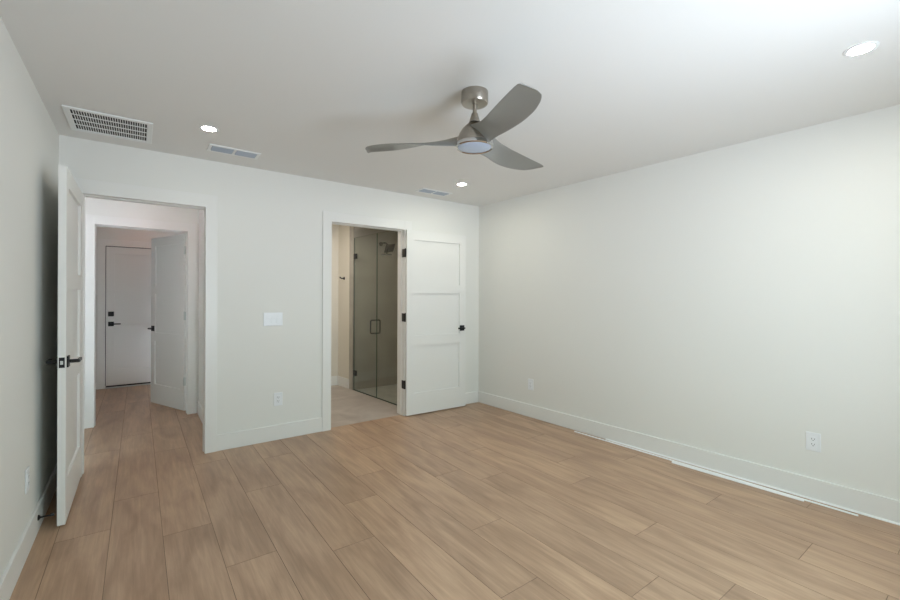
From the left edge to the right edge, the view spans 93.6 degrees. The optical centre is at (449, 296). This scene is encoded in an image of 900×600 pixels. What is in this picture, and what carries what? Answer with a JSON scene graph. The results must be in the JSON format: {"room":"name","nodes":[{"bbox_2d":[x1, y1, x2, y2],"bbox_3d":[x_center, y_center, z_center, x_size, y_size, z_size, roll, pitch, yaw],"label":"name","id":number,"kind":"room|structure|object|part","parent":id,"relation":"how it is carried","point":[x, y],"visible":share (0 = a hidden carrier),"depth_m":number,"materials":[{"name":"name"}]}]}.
{"room":"empty bedroom","nodes":[
{"label":"empty bedroom","id":0,"kind":"room"},
{"bbox_2d":[0,16,58,578],"bbox_3d":[-1.444,0.082,1.090,0.120,2.440,4.608,0,0,-36],"label":"wall","id":1,"kind":"structure","parent":0,"point":[29,138],"depth_m":2.10,"materials":[{"name":"white paint"}]},
{"bbox_2d":[25,466,29,493],"bbox_3d":[-2.149,0.931,2.151,0.009,0.120,0.076,0,0,-36],"label":"wall outlet","id":2,"kind":"object","parent":1,"relation":"attached to","point":[27,472],"visible":1,"depth_m":2.14,"materials":[{"name":"white plastic"}]},
{"bbox_2d":[0,464,56,599],"bbox_3d":[-1.430,1.234,1.178,0.014,0.137,4.488,0,0,-36],"label":"baseboard","id":3,"kind":"structure","parent":1,"relation":"attached to","point":[11,574],"depth_m":2.09,"materials":[{"name":"white paint"}]},
{"bbox_2d":[37,513,53,520],"bbox_3d":[-2.238,1.214,2.342,0.066,0.030,0.030,0,0,-36],"label":"door stop","id":4,"kind":"object","parent":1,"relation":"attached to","point":[50,514],"visible":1,"depth_m":2.34,"materials":[{"name":"black metal"}]},
{"bbox_2d":[96,226,185,379],"bbox_3d":[-4.696,0.069,6.117,1.900,2.440,0.120,0,0,-36],"label":"wall","id":5,"kind":"structure","parent":0,"point":[110,233],"depth_m":6.05,"materials":[{"name":"white paint"}]},
{"bbox_2d":[97,239,150,389],"bbox_3d":[-4.515,0.242,6.220,1.038,2.095,0.130,0,0,-36],"label":"door frame","id":6,"kind":"structure","parent":5,"relation":"attached to","point":[101,243],"depth_m":5.91,"materials":[{"name":"white paint"}]},
{"bbox_3d":[-4.519,1.283,6.220,0.864,0.012,0.130,0,0,-36],"label":"sill","id":7,"kind":"part","parent":6,"relation":"part of","materials":[{"name":"brown wood"}]},
{"bbox_2d":[106,246,150,386],"bbox_3d":[-4.494,0.284,6.191,0.850,1.985,0.101,0,0,-36],"label":"door","id":8,"kind":"structure","parent":5,"relation":"in","point":[128,270],"depth_m":6.11,"materials":[{"name":"white paint"}]},
{"bbox_3d":[-4.510,0.189,6.214,0.664,0.454,0.007,0,0,-36],"label":"panel","id":9,"kind":"part","parent":8,"relation":"part of","materials":[{"name":"white paint"}]},
{"bbox_3d":[-4.513,0.773,6.214,0.664,0.510,0.007,0,0,-36],"label":"panel","id":10,"kind":"part","parent":8,"relation":"part of","materials":[{"name":"white paint"}]},
{"bbox_3d":[-4.508,-0.371,6.214,0.664,0.472,0.007,0,0,-36],"label":"panel","id":11,"kind":"part","parent":8,"relation":"part of","materials":[{"name":"white paint"}]},
{"bbox_2d":[85,197,198,412],"bbox_3d":[-3.409,0.074,4.370,1.900,2.440,0.120,0,0,-36],"label":"wall","id":12,"kind":"structure","parent":0,"point":[93,206],"depth_m":4.48,"materials":[{"name":"white paint"}]},
{"bbox_2d":[84,214,196,428],"bbox_3d":[-3.254,0.242,4.485,0.960,2.105,0.156,0,0,-36],"label":"door frame","id":13,"kind":"structure","parent":12,"relation":"attached to","point":[91,221],"depth_m":4.39,"materials":[{"name":"white paint"}]},
{"bbox_2d":[148,234,185,410],"bbox_3d":[-3.309,0.286,4.975,0.779,1.995,0.147,0,0,31],"label":"door","id":14,"kind":"structure","parent":12,"relation":"in","point":[168,253],"depth_m":4.97,"materials":[{"name":"white paint"}]},
{"bbox_3d":[-3.312,-0.368,4.979,0.579,0.480,0.007,0,0,31],"label":"panel","id":15,"kind":"part","parent":14,"relation":"part of","materials":[{"name":"white wood"}]},
{"bbox_3d":[-3.314,0.200,4.979,0.579,0.461,0.007,0,0,31],"label":"panel","id":16,"kind":"part","parent":14,"relation":"part of","materials":[{"name":"white wood"}]},
{"bbox_3d":[-3.317,0.794,4.979,0.579,0.518,0.007,0,0,31],"label":"panel","id":17,"kind":"part","parent":14,"relation":"part of","materials":[{"name":"white wood"}]},
{"bbox_2d":[198,210,203,407],"bbox_3d":[-2.373,0.078,4.238,0.120,2.440,1.322,0,0,-36],"label":"wall","id":18,"kind":"structure","parent":0,"point":[201,212],"depth_m":4.57,"materials":[{"name":"white paint"}]},
{"bbox_2d":[197,401,202,423],"bbox_3d":[-2.432,1.230,4.198,0.014,0.137,1.286,0,0,-36],"label":"baseboard","id":19,"kind":"structure","parent":18,"relation":"attached to","point":[199,407],"depth_m":4.48,"materials":[{"name":"white paint"}]},
{"bbox_2d":[59,135,478,434],"bbox_3d":[-1.206,0.083,4.202,4.195,2.440,0.120,0,0,-36],"label":"wall","id":20,"kind":"structure","parent":0,"point":[269,259],"depth_m":3.81,"materials":[{"name":"white paint"}]},
{"bbox_2d":[45,165,81,525],"bbox_3d":[-2.423,0.272,2.702,0.147,2.030,0.808,0,0,-36],"label":"door","id":21,"kind":"structure","parent":20,"relation":"in","point":[68,361],"depth_m":2.50,"materials":[{"name":"white paint"}]},
{"bbox_3d":[-2.291,0.371,2.437,0.047,0.021,0.117,0,0,-36],"label":"lever","id":22,"kind":"part","parent":21,"relation":"part of","materials":[{"name":"black metal"}]},
{"bbox_3d":[-2.188,0.371,2.382,0.025,0.058,0.002,0,0,-36],"label":"latch plate","id":23,"kind":"part","parent":21,"relation":"part of","materials":[{"name":"black metal"}]},
{"bbox_3d":[-2.205,0.371,2.442,0.009,0.064,0.064,0,0,-36],"label":"handle","id":24,"kind":"part","parent":21,"relation":"part of","materials":[{"name":"black metal"}]},
{"bbox_3d":[-2.425,0.272,2.705,0.035,2.030,0.800,0,0,-36],"label":"frame","id":25,"kind":"part","parent":21,"relation":"part of","materials":[{"name":"white paint"}]},
{"bbox_3d":[-2.427,0.789,2.705,0.007,0.527,0.614,0,0,-36],"label":"panel","id":26,"kind":"part","parent":21,"relation":"part of","materials":[{"name":"white wood"}]},
{"bbox_3d":[-2.425,0.185,2.705,0.007,0.469,0.614,0,0,-36],"label":"panel","id":27,"kind":"part","parent":21,"relation":"part of","materials":[{"name":"white wood"}]},
{"bbox_3d":[-2.422,-0.394,2.705,0.007,0.488,0.614,0,0,-36],"label":"panel","id":28,"kind":"part","parent":21,"relation":"part of","materials":[{"name":"white wood"}]},
{"bbox_3d":[-2.210,0.371,2.496,0.047,0.021,0.117,0,0,-36],"label":"lever","id":29,"kind":"part","parent":21,"relation":"part of","materials":[{"name":"black metal"}]},
{"bbox_2d":[73,177,217,476],"bbox_3d":[-2.384,0.223,3.334,0.946,2.150,0.156,0,0,-36],"label":"door frame","id":30,"kind":"structure","parent":20,"relation":"attached to","point":[89,188],"depth_m":3.51,"materials":[{"name":"white paint"}]},
{"bbox_3d":[-2.424,0.223,3.390,0.946,2.150,0.018,0,0,-36],"label":"casing","id":31,"kind":"part","parent":30,"relation":"part of","materials":[{"name":"white paint"}]},
{"bbox_2d":[263,312,282,325],"bbox_3d":[-1.602,0.202,3.829,0.165,0.120,0.010,0,0,-36],"label":"light switch","id":32,"kind":"object","parent":20,"relation":"attached to","point":[269,319],"visible":1,"depth_m":3.83,"materials":[{"name":"white plastic"}]},
{"bbox_2d":[274,392,282,405],"bbox_3d":[-1.568,0.933,3.857,0.076,0.120,0.009,0,0,-36],"label":"wall outlet","id":33,"kind":"object","parent":20,"relation":"attached to","point":[277,396],"visible":1,"depth_m":3.85,"materials":[{"name":"white plastic"}]},
{"bbox_2d":[217,391,477,450],"bbox_3d":[-1.203,1.235,4.125,3.850,0.137,0.014,0,0,-36],"label":"baseboard","id":34,"kind":"structure","parent":20,"relation":"attached to","point":[236,439],"depth_m":3.82,"materials":[{"name":"white paint"}]},
{"bbox_2d":[322,211,411,431],"bbox_3d":[-0.876,0.236,4.446,0.997,2.137,0.156,0,0,-36],"label":"door frame","id":35,"kind":"structure","parent":20,"relation":"attached to","point":[329,218],"depth_m":4.17,"materials":[{"name":"white paint"}]},
{"bbox_3d":[-0.917,0.236,4.501,0.997,2.137,0.018,0,0,-36],"label":"casing","id":36,"kind":"part","parent":35,"relation":"part of","materials":[{"name":"white paint"}]},
{"bbox_2d":[402,230,465,415],"bbox_3d":[-0.154,0.283,4.824,0.817,2.028,0.100,0,0,-31],"label":"door","id":37,"kind":"structure","parent":20,"relation":"in","point":[434,317],"depth_m":4.81,"materials":[{"name":"white paint"}]},
{"bbox_3d":[-0.148,-0.383,4.835,0.614,0.488,0.007,0,0,-34],"label":"panel","id":38,"kind":"part","parent":37,"relation":"part of","materials":[{"name":"white paint"}]},
{"bbox_3d":[-0.151,0.195,4.835,0.614,0.468,0.007,0,0,-34],"label":"panel","id":39,"kind":"part","parent":37,"relation":"part of","materials":[{"name":"white paint"}]},
{"bbox_3d":[-0.153,0.799,4.835,0.614,0.526,0.007,0,0,-34],"label":"panel","id":40,"kind":"part","parent":37,"relation":"part of","materials":[{"name":"white paint"}]},
{"bbox_2d":[331,224,338,375],"bbox_3d":[-1.804,0.081,6.212,2.770,2.440,0.100,0,0,-36],"label":"wall","id":41,"kind":"structure","parent":0,"point":[335,228],"depth_m":6.23,"materials":[{"name":"beige paint"}]},
{"bbox_2d":[331,376,336,385],"bbox_3d":[-2.237,1.230,5.825,1.420,0.137,0.014,0,0,-36],"label":"baseboard","id":42,"kind":"structure","parent":41,"relation":"attached to","point":[333,378],"depth_m":6.21,"materials":[{"name":"white paint"}]},
{"bbox_2d":[338,225,397,389],"bbox_3d":[-1.064,0.084,6.400,1.116,2.440,0.475,0,0,-36],"label":"wall","id":43,"kind":"structure","parent":0,"point":[362,344],"depth_m":6.09,"materials":[{"name":"paint"}]},
{"bbox_2d":[337,376,348,388],"bbox_3d":[-1.552,1.233,6.125,0.014,0.137,0.347,0,0,-41],"label":"baseboard","id":44,"kind":"structure","parent":43,"relation":"attached to","point":[341,381],"depth_m":6.10,"materials":[{"name":"white paint"}]},
{"bbox_2d":[379,242,394,255],"bbox_3d":[-0.890,-0.693,6.014,0.209,0.215,0.336,0,0,-17],"label":"showerhead","id":45,"kind":"object","parent":43,"relation":"attached to","point":[389,248],"visible":1,"depth_m":5.98,"materials":[{"name":"grey metal"}]},
{"bbox_2d":[0,0,899,205],"bbox_3d":[0.223,-1.181,2.352,4.291,0.100,4.668,0,0,-36],"label":"ceiling","id":46,"kind":"structure","parent":0,"point":[306,86],"depth_m":2.14,"materials":[{"name":"white paint"}]},
{"bbox_2d":[61,105,152,143],"bbox_3d":[-2.257,-1.136,2.817,0.446,0.010,0.450,0,0,-36],"label":"ceiling vent","id":47,"kind":"object","parent":46,"relation":"in","point":[104,124],"visible":1,"depth_m":2.80,"materials":[{"name":"white metal"}]},
{"bbox_2d":[199,125,218,131],"bbox_3d":[-1.629,-1.135,2.857,0.120,0.006,0.120,0,0,-36],"label":"recessed light","id":48,"kind":"object","parent":46,"relation":"in","point":[207,128],"visible":1,"depth_m":2.85,"materials":[{"name":"white plastic"}]},
{"bbox_2d":[207,144,260,159],"bbox_3d":[-1.689,-1.133,3.308,0.360,0.010,0.165,0,0,-36],"label":"ceiling vent","id":49,"kind":"object","parent":46,"relation":"in","point":[212,147],"visible":1,"depth_m":3.29,"materials":[{"name":"white metal"}]},
{"bbox_2d":[416,188,452,195],"bbox_3d":[-0.172,-1.127,4.554,0.380,0.010,0.160,0,0,-36],"label":"ceiling vent","id":50,"kind":"object","parent":46,"relation":"in","point":[423,190],"visible":1,"depth_m":4.54,"materials":[{"name":"white metal"}]},
{"bbox_2d":[365,83,542,169],"bbox_3d":[0.240,-0.974,2.361,1.103,0.313,1.136,0,0,-36],"label":"ceiling fan","id":51,"kind":"object","parent":46,"relation":"hanging from","point":[477,136],"visible":1,"depth_m":2.27,"materials":[{"name":"silver metal"}]},
{"bbox_3d":[-0.215,-0.874,2.386,0.600,0.098,0.169,0,0,14],"label":"blade","id":52,"kind":"part","parent":51,"relation":"part of","materials":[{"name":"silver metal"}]},
{"bbox_3d":[0.268,-0.872,2.007,0.169,0.098,0.600,0,0,-16],"label":"blade","id":53,"kind":"part","parent":51,"relation":"part of","materials":[{"name":"silver metal"}]},
{"bbox_3d":[0.355,-0.872,2.615,0.169,0.098,0.600,0,0,44],"label":"blade","id":54,"kind":"part","parent":51,"relation":"part of","materials":[{"name":"silver metal"}]},
{"bbox_2d":[456,183,467,185],"bbox_3d":[0.117,-1.128,4.238,0.120,0.006,0.120,0,0,-36],"label":"recessed light","id":55,"kind":"object","parent":46,"relation":"in","point":[457,184],"visible":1,"depth_m":4.24,"materials":[{"name":"white plastic"}]},
{"bbox_2d":[843,41,879,56],"bbox_3d":[1.861,-1.121,1.914,0.120,0.006,0.120,0,0,-36],"label":"recessed light","id":56,"kind":"object","parent":46,"relation":"in","point":[865,47],"visible":1,"depth_m":1.91,"materials":[{"name":"white plastic"}]},
{"bbox_2d":[9,384,899,599],"bbox_3d":[-1.038,1.342,3.743,4.882,0.084,8.350,0,0,-36],"label":"floor","id":57,"kind":"structure","parent":0,"point":[472,501],"depth_m":2.45,"materials":[{"name":"brown wood"}]},
{"bbox_2d":[353,231,396,404],"bbox_3d":[-0.900,0.241,5.377,0.152,2.120,1.366,0,0,-36],"label":"shower door","id":58,"kind":"structure","parent":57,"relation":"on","point":[355,255],"depth_m":5.44,"materials":[{"name":"clear glass"}]},
{"bbox_3d":[-1.140,0.236,5.669,0.010,2.112,0.605,0,0,-41],"label":"glass door","id":59,"kind":"part","parent":58,"relation":"part of","materials":[{"name":"grey"}]},
{"bbox_3d":[-0.965,0.385,5.464,0.152,0.188,0.018,0,0,-36],"label":"pull handle","id":60,"kind":"part","parent":58,"relation":"part of","materials":[{"name":"grey metal"}]},
{"bbox_3d":[-0.692,0.241,5.148,0.010,2.120,0.755,0,0,-41],"label":"glass panel","id":61,"kind":"part","parent":58,"relation":"part of","materials":[{"name":"grey"}]},
{"bbox_2d":[574,431,857,515],"bbox_3d":[1.833,1.312,3.328,0.008,0.008,2.006,0,0,-38],"label":"trim strip","id":62,"kind":"object","parent":57,"relation":"on","point":[574,431],"visible":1,"depth_m":3.15,"materials":[{"name":"white wood"}]},
{"bbox_2d":[672,461,803,501],"bbox_3d":[2.020,1.310,3.038,0.012,0.012,0.816,0,0,-39],"label":"trim strip","id":63,"kind":"object","parent":57,"relation":"on","point":[680,464],"visible":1,"depth_m":2.99,"materials":[{"name":"white wood"}]},
{"bbox_2d":[605,438,899,525],"bbox_3d":[2.240,1.312,2.886,0.010,0.010,2.582,0,0,-39],"label":"trim strip","id":64,"kind":"object","parent":57,"relation":"on","point":[803,496],"visible":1,"depth_m":2.92,"materials":[{"name":"white wood"}]},
{"bbox_2d":[478,104,899,500],"bbox_3d":[1.846,0.096,3.515,0.120,2.440,4.616,0,0,-39],"label":"wall","id":65,"kind":"structure","parent":0,"point":[740,300],"depth_m":3.13,"materials":[{"name":"white paint"}]},
{"bbox_2d":[528,379,533,389],"bbox_3d":[0.881,0.957,4.615,0.009,0.120,0.076,0,0,-39],"label":"wall outlet","id":66,"kind":"object","parent":65,"relation":"attached to","point":[530,381],"visible":1,"depth_m":4.61,"materials":[{"name":"white plastic"}]},
{"bbox_2d":[478,391,899,522],"bbox_3d":[1.750,1.247,3.522,0.014,0.137,4.491,0,0,-39],"label":"baseboard","id":67,"kind":"structure","parent":65,"relation":"attached to","point":[883,507],"depth_m":3.15,"materials":[{"name":"white paint"}]},
{"bbox_2d":[806,431,820,451],"bbox_3d":[2.367,0.944,2.754,0.009,0.120,0.076,0,0,-39],"label":"wall outlet","id":68,"kind":"object","parent":65,"relation":"attached to","point":[813,440],"visible":1,"depth_m":2.75,"materials":[{"name":"white plastic"}]},
{"bbox_2d":[810,436,815,447],"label":"receptacle","id":69,"kind":"object","parent":68,"relation":"attached to","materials":[{"name":"white plastic"}]}
]}

